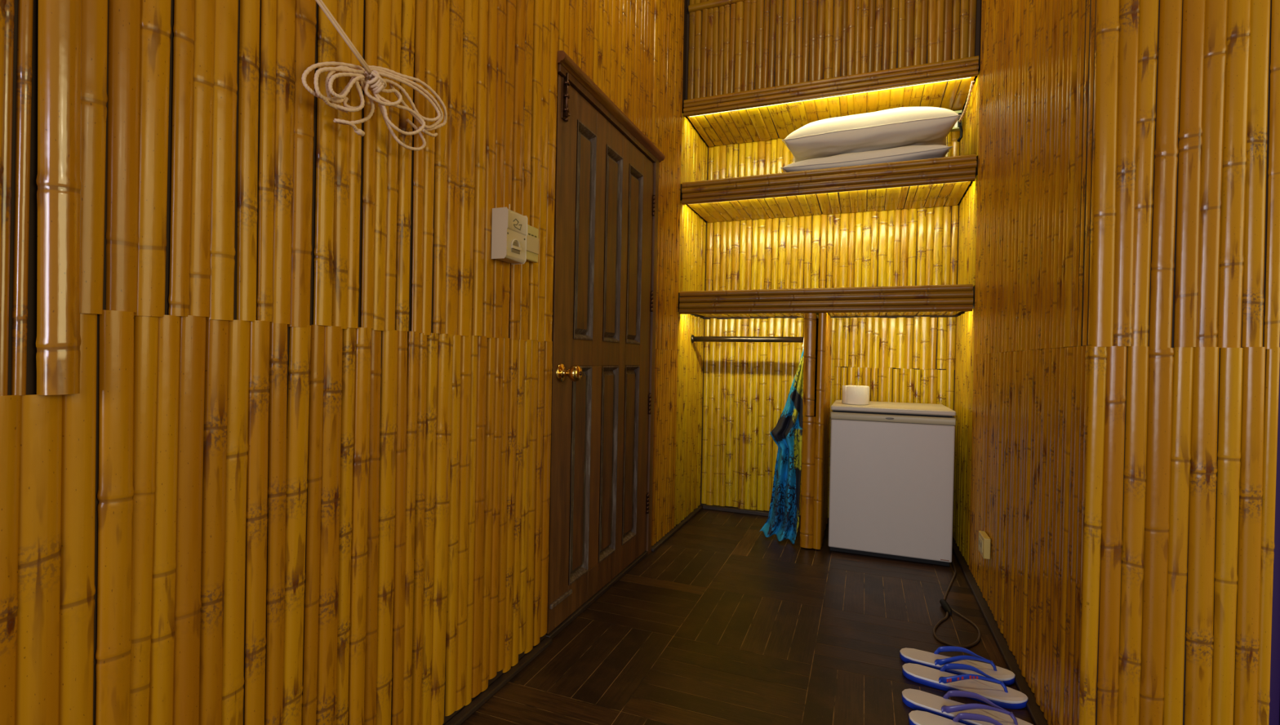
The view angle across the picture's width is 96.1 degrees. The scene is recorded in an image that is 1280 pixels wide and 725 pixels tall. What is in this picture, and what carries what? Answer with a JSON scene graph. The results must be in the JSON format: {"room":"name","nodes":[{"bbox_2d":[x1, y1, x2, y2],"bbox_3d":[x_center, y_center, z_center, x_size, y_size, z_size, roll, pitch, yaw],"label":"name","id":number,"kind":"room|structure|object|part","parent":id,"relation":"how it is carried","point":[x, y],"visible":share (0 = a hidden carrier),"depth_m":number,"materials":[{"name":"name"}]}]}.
{"room":"hotel room","nodes":[
{"label":"hotel room","id":0,"kind":"room"},
{"bbox_2d":[0,0,707,724],"bbox_3d":[-0.447,-0.685,1.732,0.157,3.304,4.800,1,0,21],"label":"wall","id":1,"kind":"structure","parent":0,"point":[275,396],"depth_m":1.07,"materials":[{"name":"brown wood"}]},
{"bbox_2d":[301,0,447,151],"bbox_3d":[-0.732,-0.898,0.741,0.064,0.877,1.425,1,0,22],"label":"coiled rope","id":2,"kind":"object","parent":1,"relation":"attached to","point":[376,84],"visible":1,"depth_m":1.17,"materials":[{"name":"beige fabric"}]},
{"bbox_2d":[444,637,551,724],"bbox_3d":[-0.795,0.959,0.760,0.028,0.017,2.639,1,0,21],"label":"baseboard","id":3,"kind":"structure","parent":1,"relation":"attached to","point":[465,713],"depth_m":1.70,"materials":[{"name":"brown wood"}]},
{"bbox_2d":[491,204,528,264],"bbox_3d":[-0.379,-0.373,1.677,0.055,0.157,0.101,1,0,21],"label":"switch box","id":4,"kind":"object","parent":1,"relation":"attached to","point":[508,227],"visible":1,"depth_m":1.64,"materials":[{"name":"beige plastic"}]},
{"bbox_2d":[526,224,538,262],"bbox_3d":[-0.350,-0.375,1.797,0.018,0.109,0.108,1,0,21],"label":"light switch","id":5,"kind":"object","parent":1,"relation":"attached to","point":[532,237],"visible":0.59,"depth_m":1.81,"materials":[{"name":"plastic"}]},
{"bbox_2d":[546,551,648,639],"bbox_3d":[-0.176,0.959,2.484,0.103,0.019,1.015,1,0,21],"label":"trim","id":6,"kind":"structure","parent":1,"relation":"attached to","point":[570,619],"depth_m":2.32,"materials":[{"name":"brown wood"}]},
{"bbox_2d":[546,72,655,634],"bbox_3d":[-0.105,-0.034,2.437,0.128,1.963,0.967,1,0,21],"label":"door","id":7,"kind":"structure","parent":1,"relation":"in","point":[604,211],"depth_m":2.31,"materials":[{"name":"brown wood"}]},
{"bbox_3d":[-0.254,-0.931,2.029,0.016,0.169,0.034,1,0,21],"label":"bolt rod","id":8,"kind":"part","parent":7,"relation":"part of","materials":[{"name":"brown metal"}]},
{"bbox_3d":[-0.245,0.037,2.029,0.080,0.068,0.068,1,0,21],"label":"knob","id":9,"kind":"part","parent":7,"relation":"part of","materials":[{"name":"gold metal"}]},
{"bbox_3d":[-0.235,0.420,2.208,0.023,0.814,0.162,1,0,21],"label":"panel","id":10,"kind":"part","parent":7,"relation":"part of","materials":[{"name":"brown wood"}]},
{"bbox_3d":[-0.217,-0.493,2.202,0.023,0.809,0.162,1,0,21],"label":"panel","id":11,"kind":"part","parent":7,"relation":"part of","materials":[{"name":"brown wood"}]},
{"bbox_3d":[-0.140,0.421,2.451,0.023,0.814,0.172,1,0,21],"label":"panel","id":12,"kind":"part","parent":7,"relation":"part of","materials":[{"name":"brown wood"}]},
{"bbox_3d":[-0.122,-0.492,2.445,0.023,0.809,0.172,1,0,21],"label":"panel","id":13,"kind":"part","parent":7,"relation":"part of","materials":[{"name":"brown wood"}]},
{"bbox_3d":[-0.050,0.421,2.681,0.023,0.814,0.174,1,0,21],"label":"panel","id":14,"kind":"part","parent":7,"relation":"part of","materials":[{"name":"brown wood"}]},
{"bbox_3d":[-0.032,-0.492,2.675,0.023,0.809,0.174,1,0,21],"label":"panel","id":15,"kind":"part","parent":7,"relation":"part of","materials":[{"name":"brown wood"}]},
{"bbox_2d":[557,64,658,554],"bbox_3d":[-0.137,-0.033,2.470,0.064,2.004,1.016,1,0,21],"label":"trim","id":16,"kind":"structure","parent":1,"relation":"attached to","point":[562,71],"depth_m":2.89,"materials":[{"name":"brown wood"}]},
{"bbox_2d":[557,50,665,162],"bbox_3d":[-0.081,-1.046,2.453,0.038,0.040,1.048,1,0,21],"label":"trim","id":17,"kind":"structure","parent":1,"relation":"attached to","point":[563,59],"depth_m":2.28,"materials":[{"name":"brown wood"}]},
{"bbox_2d":[651,506,702,551],"bbox_3d":[0.229,0.962,3.379,0.028,0.017,0.937,1,0,21],"label":"baseboard","id":18,"kind":"structure","parent":1,"relation":"attached to","point":[668,535],"depth_m":3.28,"materials":[{"name":"brown wood"}]},
{"bbox_2d":[690,334,804,342],"bbox_3d":[0.648,-0.138,3.430,0.699,0.051,0.051,1,0,21],"label":"rail","id":19,"kind":"object","parent":1,"relation":"attached to","point":[699,339],"visible":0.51,"depth_m":3.42,"materials":[{"name":"metal"}]},
{"bbox_2d":[760,337,804,544],"bbox_3d":[0.803,0.405,3.242,0.239,1.138,0.303,1,0,21],"label":"hanging cloth","id":20,"kind":"object","parent":19,"relation":"hanging from","point":[783,520],"visible":0.88,"depth_m":3.22,"materials":[{"name":"fabric"}]},
{"bbox_2d":[461,507,1034,724],"bbox_3d":[0.606,1.018,1.018,2.470,0.050,5.140,1,0,21],"label":"floor","id":21,"kind":"structure","parent":0,"point":[726,622],"depth_m":2.04,"materials":[{"name":"brown wood"}]},
{"bbox_2d":[800,312,831,549],"bbox_3d":[1.012,0.355,3.285,0.120,1.257,0.570,1,0,21],"label":"divider","id":22,"kind":"object","parent":21,"relation":"on","point":[817,331],"visible":0.98,"depth_m":3.03,"materials":[{"name":"brown wood"}]},
{"bbox_3d":[0.981,0.355,3.318,0.029,1.257,0.531,1,0,21],"label":"panel","id":23,"kind":"part","parent":22,"relation":"part of","materials":[{"name":"brown wood"}]},
{"bbox_3d":[1.057,0.356,3.286,0.029,1.256,0.533,1,0,21],"label":"panel","id":24,"kind":"part","parent":22,"relation":"part of","materials":[{"name":"brown wood"}]},
{"bbox_2d":[828,400,955,566],"bbox_3d":[1.347,0.612,3.126,0.576,0.764,0.519,1,0,21],"label":"mini fridge","id":25,"kind":"object","parent":21,"relation":"on","point":[892,464],"visible":1,"depth_m":2.89,"materials":[{"name":"white metal"}]},
{"bbox_2d":[841,385,869,404],"bbox_3d":[1.174,0.176,3.116,0.129,0.100,0.129,1,0,-33],"label":"toilet roll","id":26,"kind":"object","parent":25,"relation":"on","point":[851,394],"visible":1,"depth_m":3.06,"materials":[{"name":"white paper"}]},
{"bbox_2d":[908,710,1002,724],"bbox_3d":[0.883,0.964,1.498,0.335,0.064,0.099,1,0,32],"label":"flip flop","id":27,"kind":"object","parent":21,"relation":"on","point":[917,717],"visible":1,"depth_m":1.55,"materials":[{"name":"blue rubber"}]},
{"bbox_2d":[933,560,981,648],"bbox_3d":[1.363,0.986,2.429,0.152,0.027,0.994,1,0,32],"label":"power cord","id":28,"kind":"object","parent":21,"relation":"on","point":[945,606],"visible":0.95,"depth_m":2.23,"materials":[{"name":"black plastic"}]},
{"bbox_2d":[899,645,1015,685],"bbox_3d":[1.022,0.964,1.863,0.328,0.064,0.099,1,0,27],"label":"flip flop","id":29,"kind":"object","parent":21,"relation":"on","point":[934,660],"visible":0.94,"depth_m":1.85,"materials":[{"name":"blue rubber"}]},
{"bbox_3d":[1.120,0.964,1.823,0.024,0.034,0.011,1,0,21],"label":"toe post","id":30,"kind":"part","parent":29,"relation":"part of","materials":[{"name":"blue rubber"}]},
{"bbox_2d":[902,662,1027,709],"bbox_3d":[0.982,0.964,1.753,0.334,0.064,0.101,1,0,30],"label":"flip flop","id":31,"kind":"object","parent":21,"relation":"on","point":[1003,696],"visible":0.99,"depth_m":1.73,"materials":[{"name":"blue rubber"}]},
{"bbox_3d":[1.079,0.964,1.704,0.023,0.034,0.011,1,0,34],"label":"toe post","id":32,"kind":"part","parent":31,"relation":"part of","materials":[{"name":"blue rubber"}]},
{"bbox_2d":[902,688,1032,724],"bbox_3d":[0.913,0.963,1.604,0.336,0.064,0.099,1,0,32],"label":"flip flop","id":33,"kind":"object","parent":21,"relation":"on","point":[916,700],"visible":0.98,"depth_m":1.61,"materials":[{"name":"blue rubber"}]},
{"bbox_3d":[1.009,0.963,1.553,0.023,0.034,0.011,1,0,36],"label":"toe post","id":34,"kind":"part","parent":33,"relation":"part of","materials":[{"name":"rubber"}]},
{"bbox_2d":[699,130,960,522],"bbox_3d":[1.147,-0.663,3.608,1.500,3.300,0.126,1,0,21],"label":"wall","id":35,"kind":"structure","parent":0,"point":[747,385],"depth_m":3.62,"materials":[{"name":"yellow wood"}]},
{"bbox_2d":[702,504,800,519],"bbox_3d":[0.737,0.965,3.699,0.682,0.026,0.033,1,0,21],"label":"baseboard","id":36,"kind":"structure","parent":35,"relation":"attached to","point":[717,508],"depth_m":3.73,"materials":[{"name":"brown wood"}]},
{"bbox_2d":[679,284,973,317],"bbox_3d":[1.014,-0.327,3.286,1.476,0.133,0.569,1,0,21],"label":"shelf","id":37,"kind":"object","parent":35,"relation":"attached to","point":[929,300],"visible":0.96,"depth_m":3.02,"materials":[{"name":"brown wood"}]},
{"bbox_2d":[681,154,977,222],"bbox_3d":[1.027,-0.954,3.282,1.475,0.129,0.568,1,0,21],"label":"shelf","id":38,"kind":"object","parent":35,"relation":"attached to","point":[936,181],"visible":1,"depth_m":3.12,"materials":[{"name":"brown wood"}]},
{"bbox_2d":[780,144,952,172],"bbox_3d":[1.233,-1.066,3.186,0.832,0.122,0.433,1,0,21],"label":"pillow","id":39,"kind":"object","parent":38,"relation":"on","point":[909,153],"visible":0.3,"depth_m":3.00,"materials":[{"name":"white fabric"}]},
{"bbox_2d":[782,106,961,163],"bbox_3d":[1.251,-1.226,3.168,0.858,0.212,0.453,1,0,21],"label":"pillow","id":40,"kind":"object","parent":39,"relation":"on","point":[895,127],"visible":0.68,"depth_m":3.01,"materials":[{"name":"white fabric"}]},
{"bbox_2d":[683,55,978,146],"bbox_3d":[1.037,-1.442,3.281,1.474,0.095,0.565,1,0,21],"label":"shelf","id":41,"kind":"object","parent":35,"relation":"attached to","point":[766,113],"visible":0.84,"depth_m":3.12,"materials":[{"name":"brown wood"}]},
{"bbox_2d":[684,0,980,99],"bbox_3d":[0.973,-1.886,3.091,1.500,0.864,0.078,1,0,21],"label":"wall","id":42,"kind":"structure","parent":0,"point":[733,46],"depth_m":3.09,"materials":[{"name":"brown wood"}]},
{"bbox_2d":[952,0,1097,724],"bbox_3d":[1.517,-0.648,2.334,0.143,3.300,2.249,1,0,21],"label":"wall","id":43,"kind":"structure","parent":0,"point":[1022,380],"depth_m":1.80,"materials":[{"name":"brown wood"}]},
{"bbox_2d":[950,80,974,142],"bbox_3d":[1.684,-1.300,3.010,0.057,0.181,0.434,1,0,21],"label":"box","id":44,"kind":"object","parent":43,"relation":"attached to","point":[957,126],"visible":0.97,"depth_m":3.15,"materials":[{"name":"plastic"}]},
{"bbox_3d":[1.688,-1.339,2.978,0.015,0.068,0.379,1,0,20],"label":"twisted cord","id":45,"kind":"part","parent":44,"relation":"part of","materials":[{"name":"beige fabric"}]},
{"bbox_3d":[1.688,-1.340,2.979,0.015,0.068,0.377,1,0,20],"label":"twisted cord","id":46,"kind":"part","parent":44,"relation":"part of","materials":[{"name":"beige fabric"}]},
{"bbox_2d":[977,530,991,559],"bbox_3d":[1.400,0.741,2.340,0.027,0.082,0.116,1,0,21],"label":"wall socket","id":47,"kind":"object","parent":43,"relation":"attached to","point":[984,545],"visible":1,"depth_m":2.29,"materials":[{"name":"yellow plastic"}]},
{"bbox_2d":[951,535,1048,724],"bbox_3d":[1.387,0.992,2.307,0.037,0.017,2.090,1,0,21],"label":"baseboard","id":48,"kind":"structure","parent":43,"relation":"attached to","point":[1037,715],"depth_m":2.01,"materials":[{"name":"brown wood"}]},
{"bbox_2d":[1071,0,1279,724],"bbox_3d":[1.218,-0.647,1.311,0.331,3.300,0.133,1,0,21],"label":"wall","id":49,"kind":"structure","parent":0,"point":[1184,352],"depth_m":1.26,"materials":[{"name":"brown wood"}]},
{"bbox_2d":[1268,343,1279,724],"bbox_3d":[1.437,-0.642,1.229,0.132,3.300,0.105,1,0,21],"label":"trim","id":50,"kind":"structure","parent":49,"relation":"attached to","point":[1274,704],"depth_m":1.22,"materials":[{"name":"paint"}]}
]}

